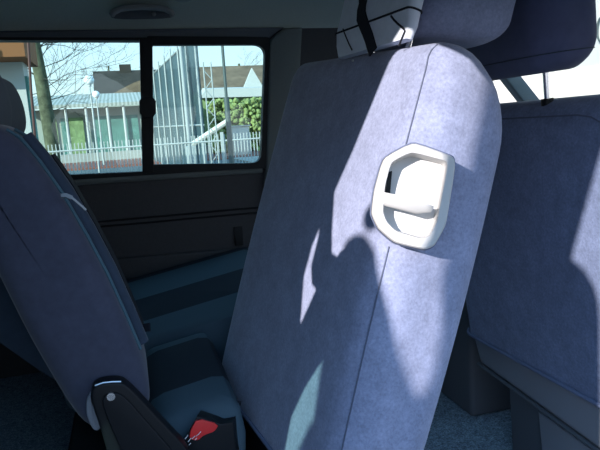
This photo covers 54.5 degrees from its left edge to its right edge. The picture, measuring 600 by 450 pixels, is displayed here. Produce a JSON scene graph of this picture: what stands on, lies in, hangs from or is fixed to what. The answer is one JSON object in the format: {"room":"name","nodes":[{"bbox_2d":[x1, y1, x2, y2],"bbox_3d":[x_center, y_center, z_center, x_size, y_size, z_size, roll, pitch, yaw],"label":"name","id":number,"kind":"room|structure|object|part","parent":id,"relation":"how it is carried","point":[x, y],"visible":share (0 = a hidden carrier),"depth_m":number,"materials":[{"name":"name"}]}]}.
{"room":"vehicle interior","nodes":[
{"label":"vehicle interior","id":0,"kind":"room"},
{"bbox_2d":[68,159,247,173],"bbox_3d":[-15.963,-6.577,53.659,240.000,0.100,170.000,-6,10,-16],"label":"floor","id":1,"kind":"structure","parent":0,"point":[133,167],"depth_m":26.18,"materials":[{"name":"concrete"}]},
{"bbox_2d":[0,43,38,139],"bbox_3d":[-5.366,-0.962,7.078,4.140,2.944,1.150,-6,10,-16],"label":"house","id":2,"kind":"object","parent":1,"relation":"on","point":[13,56],"visible":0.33,"depth_m":7.44,"materials":[{"name":"grey paint"}]},
{"bbox_2d":[27,43,35,136],"bbox_3d":[-3.247,-1.473,7.085,0.131,1.726,0.032,-6,10,-16],"label":"drainpipe","id":3,"kind":"object","parent":2,"relation":"attached to","point":[28,44],"visible":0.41,"depth_m":7.04,"materials":[{"name":"red"}]},
{"bbox_2d":[24,76,38,139],"bbox_3d":[-3.514,-0.981,7.774,0.059,1.928,0.280,-6,10,-16],"label":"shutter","id":4,"kind":"object","parent":2,"relation":"hanging from","point":[27,103],"depth_m":7.54,"materials":[{"name":"white"}]},
{"bbox_2d":[31,43,138,163],"bbox_3d":[-6.192,-4.100,14.025,5.361,6.941,4.802,-6,10,-16],"label":"tree","id":5,"kind":"object","parent":1,"relation":"on","point":[50,135],"visible":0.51,"depth_m":13.86,"materials":[{"name":"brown plant"}]},
{"bbox_2d":[33,92,141,154],"bbox_3d":[-13.053,-6.593,38.604,9.773,4.550,6.200,-6,10,-16],"label":"building","id":6,"kind":"structure","parent":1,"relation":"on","point":[123,123],"depth_m":36.63,"materials":[{"name":"grey"}]},
{"bbox_3d":[-14.560,-5.250,36.295,0.353,2.750,0.100,-6,10,-16],"label":"door","id":7,"kind":"part","parent":6,"relation":"part of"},
{"bbox_3d":[-14.063,-5.413,35.417,0.148,3.400,0.148,-2,10,6],"label":"post","id":8,"kind":"part","parent":6,"relation":"part of","materials":[{"name":"grey metal"}]},
{"bbox_3d":[-13.879,-5.324,36.488,0.833,2.750,0.100,-6,10,-16],"label":"green panel","id":9,"kind":"part","parent":6,"relation":"part of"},
{"bbox_3d":[-12.951,-5.534,35.733,0.148,3.400,0.148,-2,10,6],"label":"post","id":10,"kind":"part","parent":6,"relation":"part of","materials":[{"name":"grey metal"}]},
{"bbox_3d":[-12.499,-5.475,36.880,0.851,2.750,0.100,-6,10,-16],"label":"teal panel","id":11,"kind":"part","parent":6,"relation":"part of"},
{"bbox_3d":[-11.762,-5.663,36.071,0.148,3.400,0.148,-2,10,6],"label":"post","id":12,"kind":"part","parent":6,"relation":"part of","materials":[{"name":"grey metal"}]},
{"bbox_3d":[-11.562,-5.577,37.147,0.863,2.750,0.100,-6,10,-16],"label":"teal panel","id":13,"kind":"part","parent":6,"relation":"part of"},
{"bbox_3d":[-10.841,-5.763,36.333,0.148,3.400,0.148,-11,12,-38],"label":"post","id":14,"kind":"part","parent":6,"relation":"part of","materials":[{"name":"grey metal"}]},
{"bbox_3d":[-10.671,-5.673,37.400,0.750,2.750,0.100,-6,10,-16],"label":"teal panel","id":15,"kind":"part","parent":6,"relation":"part of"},
{"bbox_2d":[84,75,100,172],"bbox_3d":[-8.339,-4.061,23.627,0.400,3.941,0.400,-6,10,-16],"label":"street lamp","id":16,"kind":"object","parent":1,"relation":"on","point":[90,82],"visible":0.84,"depth_m":23.48,"materials":[{"name":"white metal"}]},
{"bbox_3d":[-8.445,-5.804,23.335,0.400,0.400,0.400,-6,10,-16],"label":"globe","id":17,"kind":"part","parent":16,"relation":"part of","materials":[{"name":"white glass"}]},
{"bbox_2d":[73,43,115,72],"bbox_3d":[-17.280,-11.845,54.294,5.088,10.222,7.811,2,11,32],"label":"tree","id":18,"kind":"object","parent":1,"relation":"on","point":[94,43],"visible":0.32,"depth_m":52.39,"materials":[{"name":"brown plant"}]},
{"bbox_2d":[92,91,104,164],"bbox_3d":[-10.060,-4.824,29.325,0.360,3.768,0.360,-6,10,-16],"label":"street lamp","id":19,"kind":"object","parent":1,"relation":"on","point":[96,93],"visible":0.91,"depth_m":29.24,"materials":[{"name":"white metal"}]},
{"bbox_3d":[-10.163,-6.501,29.043,0.360,0.360,0.360,-6,10,-16],"label":"globe","id":20,"kind":"part","parent":19,"relation":"part of","materials":[{"name":"white glass"}]},
{"bbox_2d":[93,64,156,107],"bbox_3d":[-12.943,-9.523,48.009,7.110,7.201,7.600,-6,10,-16],"label":"house","id":21,"kind":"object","parent":1,"relation":"on","point":[119,85],"visible":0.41,"depth_m":45.81,"materials":[{"name":"tile"}]},
{"bbox_2d":[44,132,259,173],"bbox_3d":[-5.008,-0.821,10.872,14.560,1.370,0.060,-6,10,-16],"label":"picket fence","id":22,"kind":"object","parent":1,"relation":"on","point":[222,140],"visible":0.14,"depth_m":11.47,"materials":[{"name":"grey paint"}]},
{"bbox_3d":[-5.008,-0.814,10.873,14.500,1.069,0.036,-6,10,-16],"label":"rail","id":23,"kind":"part","parent":22,"relation":"part of","materials":[{"name":"grey paint"}]},
{"bbox_3d":[-1.540,-1.198,11.857,0.060,1.370,0.060,-6,10,-16],"label":"post","id":24,"kind":"part","parent":22,"relation":"part of","materials":[{"name":"grey paint"}]},
{"bbox_2d":[61,145,255,162],"bbox_3d":[-16.863,-3.592,34.057,39.000,0.600,0.500,-6,10,-16],"label":"trim","id":25,"kind":"structure","parent":1,"relation":"on","point":[128,151],"depth_m":35.24,"materials":[{"name":"concrete"}]},
{"bbox_2d":[63,150,259,170],"bbox_3d":[-15.637,-2.744,30.069,39.000,0.100,8.000,-6,10,-16],"label":"trim","id":26,"kind":"structure","parent":1,"relation":"on","point":[214,155],"depth_m":30.00,"materials":[{"name":"red brick"}]},
{"bbox_2d":[153,46,207,163],"bbox_3d":[-5.856,-4.773,25.017,0.127,4.585,18.672,-7,10,-18],"label":"building","id":27,"kind":"structure","parent":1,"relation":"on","point":[169,118],"depth_m":20.91,"materials":[{"name":"grey metal"}]},
{"bbox_3d":[-6.611,-5.022,27.072,0.061,4.487,0.070,-6,10,-16],"label":"post","id":28,"kind":"part","parent":27,"relation":"part of","materials":[{"name":"grey metal"}]},
{"bbox_3d":[-5.849,-4.692,24.923,0.061,4.455,0.070,-6,10,-16],"label":"post","id":29,"kind":"part","parent":27,"relation":"part of","materials":[{"name":"grey metal"}]},
{"bbox_3d":[-5.161,-4.394,22.984,0.061,4.426,0.070,-6,10,-16],"label":"post","id":30,"kind":"part","parent":27,"relation":"part of","materials":[{"name":"grey metal"}]},
{"bbox_3d":[-4.523,-4.118,21.186,0.061,4.399,0.070,-6,10,-16],"label":"post","id":31,"kind":"part","parent":27,"relation":"part of","materials":[{"name":"grey metal"}]},
{"bbox_3d":[-5.866,-5.434,24.872,0.060,2.787,18.522,-7,10,-18],"label":"rail","id":32,"kind":"part","parent":27,"relation":"part of","materials":[{"name":"grey metal"}]},
{"bbox_3d":[-3.922,-3.858,19.493,0.061,4.374,0.070,-6,10,-16],"label":"post","id":33,"kind":"part","parent":27,"relation":"part of","materials":[{"name":"grey metal"}]},
{"bbox_3d":[-3.352,-3.611,17.884,0.061,4.350,0.070,-6,10,-16],"label":"post","id":34,"kind":"part","parent":27,"relation":"part of","materials":[{"name":"grey metal"}]},
{"bbox_3d":[-2.805,-3.374,16.342,0.061,4.327,0.070,-6,10,-16],"label":"post","id":35,"kind":"part","parent":27,"relation":"part of","materials":[{"name":"grey metal"}]},
{"bbox_2d":[179,46,192,163],"bbox_3d":[-2.527,-2.561,12.940,0.086,3.815,0.090,-6,10,-16],"label":"pole","id":36,"kind":"object","parent":1,"relation":"on","point":[180,47],"visible":0.54,"depth_m":12.88,"materials":[{"name":"grey metal"}]},
{"bbox_2d":[186,120,225,163],"bbox_3d":[-2.292,-1.795,14.707,1.157,1.696,0.200,-6,10,-16],"label":"barrier","id":37,"kind":"object","parent":1,"relation":"on","point":[222,124],"visible":0.29,"depth_m":14.55,"materials":[{"name":"grey metal"}]},
{"bbox_3d":[-2.281,-2.299,14.635,1.071,0.682,0.140,-6,10,-16],"label":"arm","id":38,"kind":"part","parent":37,"relation":"part of"},
{"bbox_2d":[202,62,218,162],"bbox_3d":[-2.129,-2.389,14.140,0.211,3.033,0.036,-6,10,-16],"label":"lattice mast","id":39,"kind":"object","parent":1,"relation":"on","point":[204,72],"visible":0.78,"depth_m":14.07,"materials":[{"name":"grey metal"}]},
{"bbox_2d":[221,46,233,162],"bbox_3d":[-1.289,-2.270,10.191,0.096,4.000,0.096,-6,10,-16],"label":"lamp pole","id":40,"kind":"object","parent":1,"relation":"on","point":[226,98],"visible":0.6,"depth_m":10.21,"materials":[{"name":"grey metal"}]},
{"bbox_2d":[199,65,262,144],"bbox_3d":[-4.740,-9.798,48.111,8.219,6.720,10.000,-6,10,-16],"label":"house","id":41,"kind":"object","parent":1,"relation":"on","point":[243,82],"visible":0.36,"depth_m":45.02,"materials":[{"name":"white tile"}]},
{"bbox_2d":[207,97,261,153],"bbox_3d":[-3.528,-6.064,35.483,4.165,3.340,1.692,-6,10,-16],"label":"hedge","id":42,"kind":"object","parent":1,"relation":"on","point":[242,113],"visible":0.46,"depth_m":34.80,"materials":[{"name":"green plant"}]},
{"bbox_2d":[231,125,250,154],"bbox_3d":[-3.242,-4.574,31.727,1.066,1.662,0.700,-6,10,-16],"label":"utility box","id":43,"kind":"object","parent":1,"relation":"on","point":[238,129],"visible":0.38,"depth_m":31.42,"materials":[{"name":"grey metal"}]},
{"bbox_2d":[234,156,258,162],"bbox_3d":[3.782,-4.665,34.562,17.000,0.060,18.000,-6,10,-16],"label":"trim","id":44,"kind":"structure","parent":1,"relation":"on","point":[256,157],"depth_m":27.35,"materials":[{"name":"concrete"}]},
{"bbox_2d":[238,47,261,65],"bbox_3d":[-6.121,-13.156,59.598,7.832,9.711,6.913,-6,10,-16],"label":"tree","id":45,"kind":"object","parent":1,"relation":"on","point":[242,47],"visible":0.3,"depth_m":57.85,"materials":[{"name":"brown plant"}]},
{"bbox_2d":[373,0,599,102],"bbox_3d":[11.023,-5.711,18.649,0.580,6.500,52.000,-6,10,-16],"label":"building","id":46,"kind":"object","parent":1,"relation":"on","point":[584,79],"visible":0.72,"depth_m":21.51,"materials":[{"name":"grey"}]},
{"bbox_2d":[0,0,343,30],"bbox_3d":[-0.275,-0.661,1.210,2.570,0.214,1.693,-6,10,-16],"label":"ceiling","id":47,"kind":"structure","parent":0,"point":[15,15],"depth_m":1.98,"materials":[{"name":"grey fabric"}]},
{"bbox_2d":[109,4,174,18],"bbox_3d":[-0.510,-0.693,1.885,0.206,0.049,0.059,-6,10,-16],"label":"handle","id":48,"kind":"object","parent":47,"relation":"attached to","point":[131,11],"visible":1,"depth_m":1.88,"materials":[{"name":"grey plastic"}]},
{"bbox_2d":[0,28,367,378],"bbox_3d":[-0.488,-0.102,2.138,2.550,1.175,0.060,-6,10,-16],"label":"wall","id":49,"kind":"structure","parent":0,"point":[110,201],"depth_m":2.13,"materials":[{"name":"black plastic"}]},
{"bbox_2d":[0,36,269,179],"bbox_3d":[-0.655,-0.401,2.007,1.166,0.506,0.083,-6,10,-16],"label":"window","id":50,"kind":"structure","parent":49,"relation":"in","point":[147,103],"depth_m":2.03,"materials":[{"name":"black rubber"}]},
{"bbox_3d":[-0.330,-0.431,2.097,0.474,0.480,0.030,-6,10,-16],"label":"pane frame","id":51,"kind":"part","parent":50,"relation":"part of","materials":[{"name":"black rubber"}]},
{"bbox_2d":[0,27,283,37],"bbox_3d":[-0.895,-0.615,1.902,1.750,0.036,0.020,-6,10,-16],"label":"trim","id":52,"kind":"structure","parent":49,"relation":"attached to","point":[210,32],"depth_m":2.00,"materials":[{"name":"grey plastic"}]},
{"bbox_2d":[74,168,262,185],"bbox_3d":[-0.657,-0.155,2.043,1.075,0.033,0.024,-6,10,-16],"label":"trim","id":53,"kind":"structure","parent":49,"relation":"attached to","point":[78,182],"depth_m":2.08,"materials":[{"name":"black plastic"}]},
{"bbox_2d":[98,206,258,222],"bbox_3d":[-0.518,-0.031,2.106,0.781,0.013,0.008,-6,10,-16],"label":"trim","id":54,"kind":"structure","parent":49,"relation":"attached to","point":[167,215],"depth_m":2.12,"materials":[{"name":"black plastic"}]},
{"bbox_2d":[100,212,256,227],"bbox_3d":[-0.518,-0.013,2.108,0.782,0.015,0.008,-6,10,-16],"label":"trim","id":55,"kind":"structure","parent":49,"relation":"attached to","point":[167,220],"depth_m":2.12,"materials":[{"name":"black plastic"}]},
{"bbox_2d":[117,247,248,279],"bbox_3d":[-0.515,0.212,2.129,0.698,0.233,0.030,-6,10,-16],"label":"trim","id":56,"kind":"structure","parent":49,"relation":"attached to","point":[134,266],"depth_m":2.10,"materials":[{"name":"black plastic"}]},
{"bbox_2d":[234,226,243,245],"bbox_3d":[-0.232,0.042,2.202,0.033,0.073,0.008,-6,10,-16],"label":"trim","id":57,"kind":"structure","parent":49,"relation":"attached to","point":[238,233],"depth_m":2.20,"materials":[{"name":"black plastic"}]},
{"bbox_2d":[264,28,301,183],"bbox_3d":[-0.074,-0.214,2.208,0.227,1.019,0.050,-6,10,-16],"label":"trim","id":58,"kind":"structure","parent":49,"relation":"attached to","point":[285,46],"depth_m":2.14,"materials":[{"name":"grey plastic"}]},
{"bbox_2d":[0,372,512,449],"bbox_3d":[0.143,0.564,1.551,3.400,0.040,1.720,-6,10,-16],"label":"floor","id":59,"kind":"structure","parent":0,"point":[34,413],"depth_m":1.63,"materials":[{"name":"carpet"}]},
{"bbox_2d":[0,125,247,449],"bbox_3d":[-0.457,0.174,1.442,0.926,0.837,1.224,-6,10,-16],"label":"seat","id":60,"kind":"object","parent":59,"relation":"on","point":[136,361],"visible":0.95,"depth_m":0.89,"materials":[{"name":"blue fabric"}]},
{"bbox_2d":[0,75,11,125],"bbox_3d":[-0.512,-0.176,0.906,0.093,0.184,0.240,-6,10,-16],"label":"headrest cover","id":61,"kind":"object","parent":60,"relation":"on","point":[5,103],"visible":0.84,"depth_m":0.95,"materials":[{"name":"blue fabric"}]},
{"bbox_2d":[2,78,25,131],"bbox_3d":[-0.577,-0.202,1.115,0.072,0.168,0.240,-6,10,-16],"label":"headrest cover","id":62,"kind":"object","parent":60,"relation":"on","point":[18,112],"visible":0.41,"depth_m":1.13,"materials":[{"name":"black fabric"}]},
{"bbox_3d":[-0.725,0.022,1.457,0.453,0.470,1.000,-6,10,-16],"label":"backrest","id":63,"kind":"part","parent":60,"relation":"part of","materials":[{"name":"fabric"}]},
{"bbox_2d":[61,193,86,210],"bbox_3d":[-0.324,-0.033,0.835,0.032,0.028,0.006,-6,10,-16],"label":"handle","id":64,"kind":"object","parent":60,"relation":"attached to","point":[63,195],"visible":1,"depth_m":0.83,"materials":[{"name":"grey plastic"}]},
{"bbox_3d":[-0.318,-0.031,0.837,0.021,0.023,0.003,-6,10,-16],"label":"metal blade","id":65,"kind":"part","parent":64,"relation":"part of","materials":[{"name":"silver metal"}]},
{"bbox_3d":[-0.389,0.078,0.937,0.244,0.490,0.183,-6,10,-16],"label":"backrest","id":66,"kind":"part","parent":60,"relation":"part of","materials":[{"name":"fabric"}]},
{"bbox_3d":[-0.424,0.490,1.533,0.280,0.180,1.090,-6,10,-16],"label":"seat frame","id":67,"kind":"part","parent":60,"relation":"part of","materials":[{"name":"black plastic"}]},
{"bbox_2d":[62,247,247,411],"bbox_3d":[-0.363,0.259,1.744,0.600,0.218,0.730,-6,10,-16],"label":"seat cushion","id":68,"kind":"object","parent":60,"relation":"on","point":[197,296],"depth_m":1.64,"materials":[{"name":"fabric"}]},
{"bbox_2d":[146,333,245,449],"bbox_3d":[-0.229,0.366,1.186,0.170,0.175,0.415,-6,10,-16],"label":"seat cushion","id":69,"kind":"object","parent":60,"relation":"on","point":[187,376],"depth_m":1.10,"materials":[{"name":"fabric"}]},
{"bbox_2d":[184,400,240,449],"bbox_3d":[-0.144,0.357,0.991,0.130,0.100,0.058,-11,12,-37],"label":"belt","id":70,"kind":"object","parent":60,"relation":"attached to","point":[208,431],"visible":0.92,"depth_m":0.97,"materials":[{"name":"black plastic"}]},
{"bbox_2d":[222,43,501,449],"bbox_3d":[0.039,0.156,1.092,0.433,0.948,0.654,-7,10,-23],"label":"seat","id":71,"kind":"object","parent":59,"relation":"on","point":[369,221],"visible":0.95,"depth_m":0.87,"materials":[{"name":"blue cloth"},{"name":"dark grey plastic"}]},
{"bbox_3d":[-0.067,0.512,1.187,0.158,0.227,0.350,-8,10,-23],"label":"hinge frame","id":72,"kind":"part","parent":71,"relation":"part of","materials":[{"name":"black plastic"}]},
{"bbox_3d":[0.138,-0.031,0.781,0.080,0.035,0.018,-2,10,10],"label":"lever","id":73,"kind":"part","parent":71,"relation":"part of","materials":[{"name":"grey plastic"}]},
{"bbox_3d":[0.157,-0.039,0.811,0.085,0.111,0.024,-2,10,7],"label":"dish","id":74,"kind":"part","parent":71,"relation":"part of","materials":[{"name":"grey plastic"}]},
{"bbox_2d":[335,0,515,61],"bbox_3d":[0.221,-0.373,1.003,0.253,0.261,0.246,-8,10,-23],"label":"headrest cover","id":75,"kind":"object","parent":71,"relation":"on","point":[365,26],"visible":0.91,"depth_m":0.92,"materials":[{"name":"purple fabric"}]},
{"bbox_3d":[0.167,-0.266,0.917,0.037,0.085,0.011,-8,10,-23],"label":"post","id":76,"kind":"part","parent":75,"relation":"part of","materials":[{"name":"silver metal"}]},
{"bbox_2d":[441,298,510,415],"bbox_3d":[0.491,0.265,1.997,0.356,0.360,0.870,-6,10,-16],"label":"console","id":77,"kind":"object","parent":59,"relation":"on","point":[472,388],"visible":0.1,"depth_m":1.57,"materials":[{"name":"grey plastic"}]},
{"bbox_2d":[466,94,599,449],"bbox_3d":[0.717,0.144,1.228,0.591,0.825,0.579,-6,10,-16],"label":"seat","id":78,"kind":"object","parent":59,"relation":"on","point":[533,295],"visible":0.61,"depth_m":1.11,"materials":[{"name":"fabric"}]},
{"bbox_2d":[466,0,596,105],"bbox_3d":[0.412,-0.331,1.118,0.143,0.332,0.321,-6,10,-16],"label":"headrest cover","id":79,"kind":"object","parent":78,"relation":"on","point":[544,37],"visible":0.54,"depth_m":0.98,"materials":[{"name":"blue fabric"}]},
{"bbox_3d":[0.449,-0.236,1.059,0.025,0.160,0.011,-6,10,-16],"label":"post","id":80,"kind":"part","parent":79,"relation":"part of","materials":[{"name":"silver metal"}]},
{"bbox_3d":[0.564,0.490,1.129,0.006,0.135,0.300,-6,10,-16],"label":"recessed panel","id":81,"kind":"part","parent":78,"relation":"part of","materials":[{"name":"grey plastic"}]},
{"bbox_3d":[1.394,0.146,1.864,0.550,0.530,1.680,-6,10,-16],"label":"wall","id":82,"kind":"structure","parent":0,"visible":0},
{"bbox_2d":[500,77,538,101],"bbox_3d":[1.000,-0.524,2.516,0.730,0.700,0.050,-6,10,-16],"label":"trim","id":83,"kind":"structure","parent":82,"relation":"attached to","point":[518,88],"depth_m":2.47,"materials":[{"name":"grey plastic"}]}
]}

